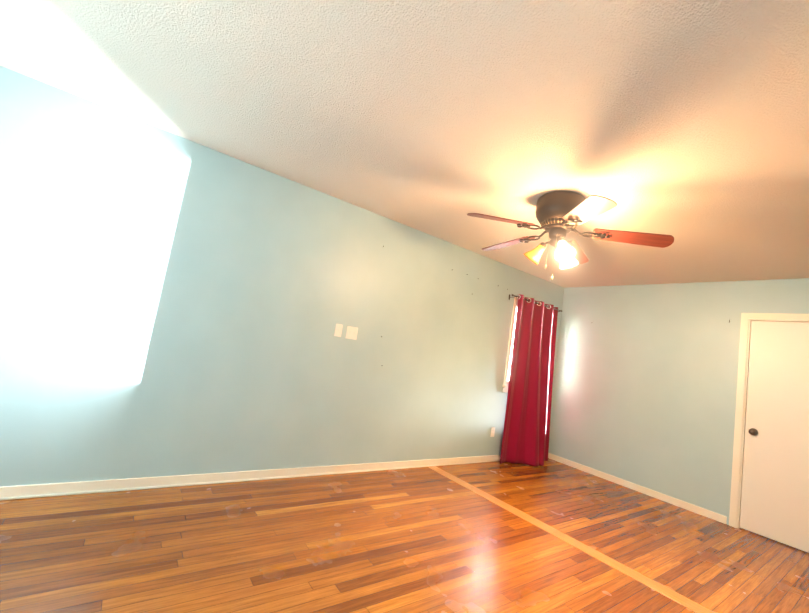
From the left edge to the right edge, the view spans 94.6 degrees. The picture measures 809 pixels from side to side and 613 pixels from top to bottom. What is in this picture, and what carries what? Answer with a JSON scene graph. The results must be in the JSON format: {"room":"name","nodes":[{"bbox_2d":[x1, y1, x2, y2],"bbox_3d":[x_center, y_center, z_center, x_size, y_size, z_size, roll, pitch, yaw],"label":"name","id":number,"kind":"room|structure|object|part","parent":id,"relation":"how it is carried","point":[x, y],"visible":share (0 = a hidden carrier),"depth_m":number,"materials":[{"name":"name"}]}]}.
{"room":"empty bedroom","nodes":[
{"label":"empty bedroom","id":0,"kind":"room"},
{"bbox_2d":[0,66,563,486],"bbox_3d":[-0.243,0.360,3.713,6.225,2.440,0.120,13,-7,-35],"label":"wall","id":1,"kind":"structure","parent":0,"point":[171,304],"depth_m":2.77,"materials":[{"name":"blue paint"}]},
{"bbox_2d":[0,455,500,500],"bbox_3d":[-0.383,1.524,3.528,5.985,0.074,0.026,13,-7,-35],"label":"baseboard","id":2,"kind":"structure","parent":1,"relation":"attached to","point":[37,489],"depth_m":2.74,"materials":[{"name":"beige wood"}]},
{"bbox_2d":[334,323,342,336],"bbox_3d":[-0.593,0.215,3.374,0.070,0.115,0.018,13,-7,-35],"label":"light switch","id":3,"kind":"object","parent":1,"relation":"attached to","point":[338,330],"visible":1,"depth_m":3.38,"materials":[{"name":"white plastic"}]},
{"bbox_2d":[345,326,357,339],"bbox_3d":[-0.483,0.245,3.454,0.116,0.115,0.018,13,-7,-35],"label":"double light switch","id":4,"kind":"object","parent":1,"relation":"attached to","point":[351,332],"visible":1,"depth_m":3.45,"materials":[{"name":"white plastic"}]},
{"bbox_2d":[490,427,494,436],"bbox_3d":[1.092,1.549,4.603,0.070,0.115,0.009,13,-7,-35],"label":"electrical outlet","id":5,"kind":"object","parent":1,"relation":"attached to","point":[492,431],"visible":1,"depth_m":4.60,"materials":[{"name":"white plastic"}]},
{"bbox_2d":[502,297,517,392],"bbox_3d":[1.714,0.564,5.024,0.969,1.232,0.045,13,-7,-35],"label":"window","id":6,"kind":"structure","parent":1,"relation":"in","point":[505,387],"depth_m":4.76,"materials":[{"name":"beige"}]},
{"bbox_2d":[500,294,561,466],"bbox_3d":[1.677,0.949,4.836,1.135,2.087,0.311,13,-7,-35],"label":"curtain","id":7,"kind":"object","parent":1,"relation":"hanging from","point":[526,434],"visible":1,"depth_m":4.79,"materials":[{"name":"red fabric"}]},
{"bbox_3d":[1.794,-0.039,4.995,1.135,0.024,0.024,13,-7,-35],"label":"rod","id":8,"kind":"part","parent":7,"relation":"part of","materials":[{"name":"black metal"}]},
{"bbox_2d":[0,458,808,612],"bbox_3d":[0.678,1.616,2.029,6.225,0.100,3.940,13,-7,-35],"label":"floor","id":9,"kind":"structure","parent":0,"point":[419,540],"depth_m":2.27,"materials":[{"name":"brown wood"}]},
{"bbox_2d":[428,466,714,612],"bbox_3d":[1.345,1.731,2.592,0.120,0.009,3.700,13,-8,-36],"label":"threshold strip","id":10,"kind":"object","parent":9,"relation":"on","point":[695,607],"visible":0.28,"depth_m":2.64,"materials":[{"name":"brown wood"}]},
{"bbox_2d":[0,0,808,287],"bbox_3d":[1.071,-0.879,2.298,6.225,0.100,3.940,13,-7,-35],"label":"ceiling","id":11,"kind":"structure","parent":0,"point":[684,124],"depth_m":1.89,"materials":[{"name":"beige paint"}]},
{"bbox_2d":[467,191,673,280],"bbox_3d":[1.066,-0.469,2.717,1.349,0.618,1.305,13,-7,-35],"label":"ceiling fan","id":12,"kind":"object","parent":11,"relation":"hanging from","point":[560,215],"visible":1,"depth_m":2.55,"materials":[{"name":"brown wood"}]},
{"bbox_3d":[0.657,-0.596,2.555,0.480,0.006,0.150,6,8,-16],"label":"blade","id":13,"kind":"part","parent":12,"relation":"part of","materials":[{"name":"brown wood"}]},
{"bbox_3d":[0.839,-0.512,3.063,0.150,0.006,0.480,-3,-3,-35],"label":"blade","id":14,"kind":"part","parent":12,"relation":"part of","materials":[{"name":"brown wood"}]},
{"bbox_3d":[0.964,-0.392,2.727,0.134,0.124,0.134,41,12,3],"label":"lamp shade","id":15,"kind":"part","parent":12,"relation":"part of","materials":[{"name":"glass"}]},
{"bbox_2d":[539,242,546,248],"bbox_3d":[1.009,-0.445,2.712,0.054,0.030,0.054,41,12,3],"label":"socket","id":16,"kind":"object","parent":12,"relation":"attached to","point":[542,245],"depth_m":2.69,"materials":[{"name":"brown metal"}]},
{"bbox_3d":[1.020,-0.387,2.665,0.011,0.251,0.012,13,-7,-35],"label":"chain","id":17,"kind":"part","parent":12,"relation":"part of","materials":[{"name":"gold metal"}]},
{"bbox_3d":[1.047,-0.343,2.605,0.011,0.341,0.012,13,-7,-35],"label":"chain","id":18,"kind":"part","parent":12,"relation":"part of","materials":[{"name":"gold metal"}]},
{"bbox_3d":[1.124,-0.683,2.696,0.336,0.185,0.336,13,-7,-35],"label":"motor","id":19,"kind":"part","parent":12,"relation":"part of","materials":[{"name":"brown metal"}]},
{"bbox_2d":[557,238,566,245],"bbox_3d":[1.087,-0.447,2.582,0.054,0.030,0.054,-16,-48,25],"label":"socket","id":20,"kind":"object","parent":12,"relation":"attached to","point":[560,240],"depth_m":2.56,"materials":[{"name":"white metal"}]},
{"bbox_3d":[1.079,-0.394,2.533,0.044,0.066,0.043,-16,-48,25],"label":"bulb","id":21,"kind":"part","parent":12,"relation":"part of","materials":[{"name":"white glass"}]},
{"bbox_3d":[1.079,-0.394,2.534,0.134,0.124,0.134,-16,-48,25],"label":"lamp shade","id":22,"kind":"part","parent":12,"relation":"part of","materials":[{"name":"white glass"}]},
{"bbox_3d":[1.186,-0.357,2.728,0.134,0.124,0.134,-28,13,-23],"label":"lamp shade","id":23,"kind":"part","parent":12,"relation":"part of","materials":[{"name":"white glass"}]},
{"label":"blade","id":24,"kind":"part","parent":12,"relation":"part of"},
{"bbox_3d":[1.084,-0.565,2.216,0.150,0.006,0.480,22,-1,3],"label":"blade","id":25,"kind":"part","parent":12,"relation":"part of","materials":[{"name":"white wood"}]},
{"bbox_3d":[1.529,-0.463,2.514,0.480,0.006,0.150,12,-18,21],"label":"blade","id":26,"kind":"part","parent":12,"relation":"part of","materials":[{"name":"brown wood"}]},
{"bbox_2d":[548,278,808,524],"bbox_3d":[3.164,0.939,4.115,0.120,2.440,3.220,13,-7,-35],"label":"wall","id":27,"kind":"structure","parent":0,"point":[645,387],"depth_m":4.32,"materials":[{"name":"blue paint"}]},
{"bbox_2d":[548,453,726,523],"bbox_3d":[2.571,2.087,4.446,0.014,0.072,1.971,13,-7,-35],"label":"baseboard","id":28,"kind":"structure","parent":27,"relation":"attached to","point":[675,501],"depth_m":4.22,"materials":[{"name":"beige wood"}]},
{"bbox_2d":[729,313,808,528],"bbox_3d":[3.625,1.137,3.413,0.120,2.045,0.790,13,-7,-35],"label":"door frame","id":29,"kind":"structure","parent":27,"relation":"attached to","point":[743,432],"depth_m":3.68,"materials":[{"name":"beige wood"}]},
{"bbox_2d":[740,321,808,552],"bbox_3d":[3.600,1.136,3.394,0.035,2.010,0.744,13,-7,-35],"label":"closet door","id":30,"kind":"structure","parent":27,"relation":"in","point":[775,494],"depth_m":3.50,"materials":[{"name":"white paint"}]},
{"bbox_2d":[749,428,757,434],"bbox_3d":[3.365,1.211,3.608,0.066,0.066,0.066,13,-7,-35],"label":"door knob","id":31,"kind":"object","parent":30,"relation":"attached to","point":[752,431],"depth_m":3.60,"materials":[{"name":"brown metal"}]},
{"label":"outside","id":32,"kind":"structure","parent":0,"visible":0},
{"bbox_2d":[507,308,516,380],"bbox_3d":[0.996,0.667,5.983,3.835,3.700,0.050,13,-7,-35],"label":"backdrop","id":33,"kind":"structure","parent":32,"point":[511,350],"depth_m":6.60,"materials":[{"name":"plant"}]}
]}

